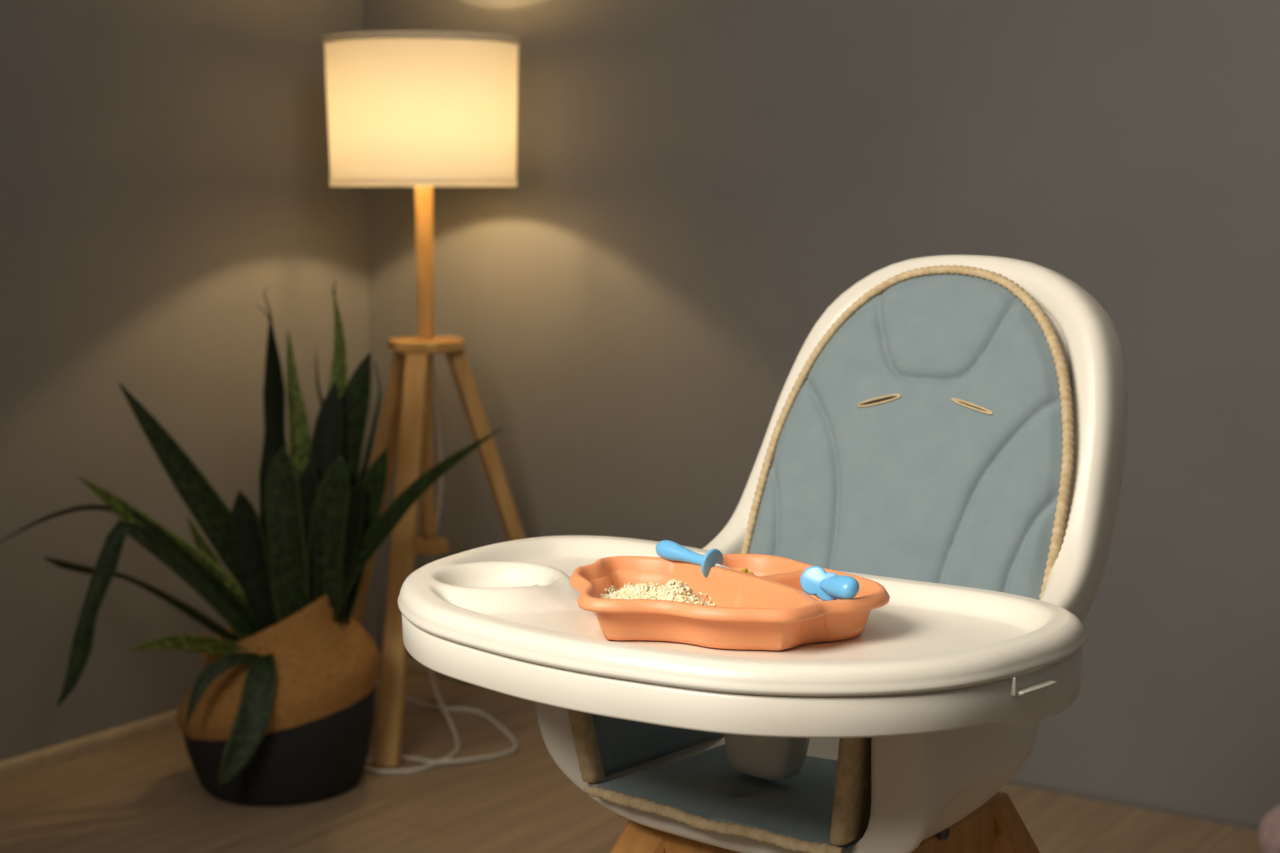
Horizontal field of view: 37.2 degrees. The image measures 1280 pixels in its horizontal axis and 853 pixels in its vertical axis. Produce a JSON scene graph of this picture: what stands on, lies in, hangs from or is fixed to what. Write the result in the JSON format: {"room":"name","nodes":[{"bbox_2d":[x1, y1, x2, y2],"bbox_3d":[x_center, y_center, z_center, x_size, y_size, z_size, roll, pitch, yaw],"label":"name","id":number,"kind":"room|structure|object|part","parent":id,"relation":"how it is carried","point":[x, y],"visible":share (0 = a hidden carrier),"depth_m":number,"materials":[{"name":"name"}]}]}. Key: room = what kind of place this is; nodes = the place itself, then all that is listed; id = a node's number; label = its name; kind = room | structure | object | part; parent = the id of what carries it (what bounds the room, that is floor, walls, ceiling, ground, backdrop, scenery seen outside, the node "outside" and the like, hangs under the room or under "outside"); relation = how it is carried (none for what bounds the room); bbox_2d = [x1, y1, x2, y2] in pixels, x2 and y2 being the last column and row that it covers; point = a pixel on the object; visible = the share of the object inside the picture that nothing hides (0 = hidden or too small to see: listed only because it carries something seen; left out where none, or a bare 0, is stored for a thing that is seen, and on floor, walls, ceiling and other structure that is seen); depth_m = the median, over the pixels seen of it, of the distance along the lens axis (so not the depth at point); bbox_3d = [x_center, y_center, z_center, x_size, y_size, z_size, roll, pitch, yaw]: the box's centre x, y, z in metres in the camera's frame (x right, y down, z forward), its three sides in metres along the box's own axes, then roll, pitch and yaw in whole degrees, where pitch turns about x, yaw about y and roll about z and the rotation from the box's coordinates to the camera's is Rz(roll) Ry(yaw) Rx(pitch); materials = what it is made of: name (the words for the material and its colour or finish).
{"room":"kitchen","nodes":[
{"label":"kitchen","id":0,"kind":"room"},
{"bbox_2d":[0,0,374,760],"bbox_3d":[-1.964,-0.484,2.567,0.100,2.600,4.700,5,9,35],"label":"wall","id":1,"kind":"structure","parent":0,"point":[165,164],"depth_m":3.88,"materials":[{"name":"paint"}]},
{"bbox_2d":[0,709,179,781],"bbox_3d":[-1.916,0.791,2.699,0.016,0.036,4.500,5,9,35],"label":"baseboard","id":2,"kind":"structure","parent":1,"relation":"attached to","point":[58,754],"depth_m":3.82,"materials":[{"name":"brown wood"}]},
{"bbox_2d":[0,669,1261,852],"bbox_3d":[-0.033,1.027,1.412,4.598,0.100,4.720,5,9,35],"label":"floor","id":3,"kind":"structure","parent":0,"point":[147,795],"depth_m":3.50,"materials":[{"name":"laminate"}]},
{"bbox_2d":[0,280,502,805],"bbox_3d":[-0.726,0.213,3.557,0.959,0.963,0.453,0,7,0],"label":"potted plant","id":4,"kind":"object","parent":3,"relation":"on","point":[280,708],"visible":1,"depth_m":3.51,"materials":[{"name":"green plant"}]},
{"bbox_2d":[176,594,379,739],"bbox_3d":[-0.690,0.416,3.619,0.384,0.309,0.384,0,7,0],"label":"basket","id":5,"kind":"object","parent":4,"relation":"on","point":[305,660],"depth_m":3.50,"materials":[{"name":"wicker"}]},
{"bbox_2d":[323,31,525,773],"bbox_3d":[-0.494,-0.073,3.920,0.580,1.436,0.590,3,8,21],"label":"floor lamp","id":6,"kind":"object","parent":3,"relation":"on","point":[421,110],"visible":0.94,"depth_m":3.77,"materials":[{"name":"fabric"}]},
{"bbox_3d":[-0.588,0.222,4.127,0.287,0.797,0.047,6,10,40],"label":"leg","id":7,"kind":"part","parent":6,"relation":"part of","materials":[{"name":"brown wood"}]},
{"bbox_3d":[-0.477,0.262,3.826,0.047,0.797,0.287,1,8,10],"label":"leg","id":8,"kind":"part","parent":6,"relation":"part of","materials":[{"name":"brown wood"}]},
{"bbox_3d":[-0.445,-0.648,3.893,0.393,0.284,0.393,0,7,0],"label":"lamp shade","id":9,"kind":"part","parent":6,"relation":"part of","materials":[{"name":"fabric"}]},
{"bbox_3d":[-0.445,-0.170,3.955,0.164,0.025,0.157,0,7,0],"label":"plate","id":10,"kind":"part","parent":6,"relation":"part of","materials":[{"name":"brown wood"}]},
{"bbox_3d":[-0.445,0.040,3.982,0.027,0.397,0.027,0,7,0],"label":"rod","id":11,"kind":"part","parent":6,"relation":"part of","materials":[{"name":"brown wood"}]},
{"bbox_3d":[-0.445,0.250,4.009,0.081,0.028,0.077,0,7,0],"label":"plate","id":12,"kind":"part","parent":6,"relation":"part of","materials":[{"name":"brown wood"}]},
{"bbox_3d":[-0.420,0.244,3.993,0.313,0.789,0.675,-1,7,-5],"label":"power cord","id":13,"kind":"part","parent":6,"relation":"part of","materials":[{"name":"beige plastic"}]},
{"bbox_3d":[-0.270,0.230,4.071,0.287,0.797,0.047,-3,8,-20],"label":"leg","id":14,"kind":"part","parent":6,"relation":"part of","materials":[{"name":"brown wood"}]},
{"bbox_2d":[398,255,1127,852],"bbox_3d":[0.158,0.397,1.687,0.716,1.079,0.733,6,9,38],"label":"high chair","id":15,"kind":"object","parent":3,"relation":"on","point":[951,687],"visible":0.64,"depth_m":1.47,"materials":[{"name":"beige plastic"}]},
{"bbox_3d":[-0.141,0.635,1.688,0.381,0.607,0.055,-1,7,-8],"label":"leg","id":16,"kind":"part","parent":15,"relation":"part of","materials":[{"name":"brown wood"}]},
{"bbox_3d":[0.100,0.363,1.608,0.178,0.048,0.032,6,9,38],"label":"rail","id":17,"kind":"part","parent":15,"relation":"part of","materials":[{"name":"brown wood"}]},
{"bbox_2d":[569,554,889,650],"bbox_3d":[0.067,0.137,1.476,0.240,0.036,0.219,-1,7,-6],"label":"plate","id":18,"kind":"object","parent":15,"relation":"on","point":[769,609],"visible":0.93,"depth_m":1.42,"materials":[{"name":"orange plastic"}]},
{"bbox_2d":[600,579,715,605],"bbox_3d":[0.012,0.135,1.506,0.120,0.031,0.100,6,9,38],"label":"rice","id":19,"kind":"object","parent":18,"relation":"in","point":[674,590],"visible":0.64,"depth_m":1.50,"materials":[{"name":"white food"}]},
{"bbox_2d":[655,540,730,577],"bbox_3d":[0.050,0.111,1.539,0.090,0.030,0.038,3,8,22],"label":"spoon","id":20,"kind":"object","parent":18,"relation":"on","point":[666,549],"visible":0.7,"depth_m":1.54,"materials":[{"name":"blue plastic"}]},
{"bbox_3d":[0.037,0.103,1.548,0.060,0.016,0.015,7,10,41],"label":"handle","id":21,"kind":"part","parent":20,"relation":"part of","materials":[{"name":"blue plastic"}]},
{"bbox_2d":[740,568,753,574],"bbox_3d":[0.087,0.130,1.552,0.048,0.024,0.033,2,8,15],"label":"vegetable","id":22,"kind":"object","parent":18,"relation":"in","point":[745,570],"visible":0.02,"depth_m":1.56,"materials":[{"name":"yellow food"}]},
{"bbox_2d":[800,566,858,600],"bbox_3d":[0.141,0.123,1.437,0.035,0.033,0.074,-1,7,-9],"label":"spoon","id":23,"kind":"object","parent":18,"relation":"on","point":[814,580],"visible":0.98,"depth_m":1.43,"materials":[{"name":"blue plastic"}]},
{"bbox_3d":[0.148,0.119,1.421,0.018,0.018,0.040,-4,9,-30],"label":"handle","id":24,"kind":"part","parent":23,"relation":"part of","materials":[{"name":"blue plastic"}]},
{"bbox_2d":[398,535,1086,779],"bbox_3d":[0.069,0.216,1.542,0.540,0.170,0.500,0,7,0],"label":"tray","id":25,"kind":"object","parent":15,"relation":"on","point":[944,681],"depth_m":1.40,"materials":[{"name":"beige plastic"}]},
{"bbox_2d":[567,265,1074,852],"bbox_3d":[0.174,0.091,1.668,0.328,0.452,0.420,6,9,38],"label":"liner","id":26,"kind":"object","parent":15,"relation":"on","point":[927,435],"visible":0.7,"depth_m":1.73,"materials":[{"name":"blue fabric"}]},
{"bbox_2d":[588,744,863,852],"bbox_3d":[0.122,0.310,1.629,0.252,0.028,0.217,6,9,38],"label":"seat cushion","id":27,"kind":"object","parent":26,"relation":"on","point":[703,791],"depth_m":1.58,"materials":[{"name":"blue fabric"}]},
{"bbox_3d":[0.250,0.361,1.623,0.032,0.048,0.169,6,9,38],"label":"rail","id":28,"kind":"part","parent":15,"relation":"part of","materials":[{"name":"brown wood"}]},
{"bbox_3d":[0.469,0.625,1.762,0.381,0.607,0.055,-1,7,-8],"label":"leg","id":29,"kind":"part","parent":15,"relation":"part of","materials":[{"name":"brown wood"}]},
{"bbox_2d":[1258,804,1279,852],"bbox_3d":[1.155,0.689,3.143,0.253,0.124,0.204,5,9,33],"label":"cushion","id":30,"kind":"object","parent":3,"relation":"on","point":[1269,827],"visible":1,"depth_m":3.14,"materials":[{"name":"pink fabric"}]},
{"bbox_2d":[363,0,1279,819],"bbox_3d":[1.313,-0.560,3.148,4.600,2.600,0.100,5,9,33],"label":"wall","id":31,"kind":"structure","parent":0,"point":[699,182],"depth_m":3.66,"materials":[{"name":"paint"}]},
{"bbox_2d":[379,652,456,682],"bbox_3d":[-0.525,0.564,4.452,0.234,0.036,0.016,5,9,33],"label":"trim","id":32,"kind":"structure","parent":31,"relation":"attached to","point":[415,668],"depth_m":4.43,"materials":[{"name":"brown wood"}]},
{"bbox_2d":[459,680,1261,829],"bbox_3d":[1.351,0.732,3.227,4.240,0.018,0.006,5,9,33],"label":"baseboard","id":33,"kind":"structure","parent":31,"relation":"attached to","point":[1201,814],"depth_m":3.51,"materials":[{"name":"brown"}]}
]}

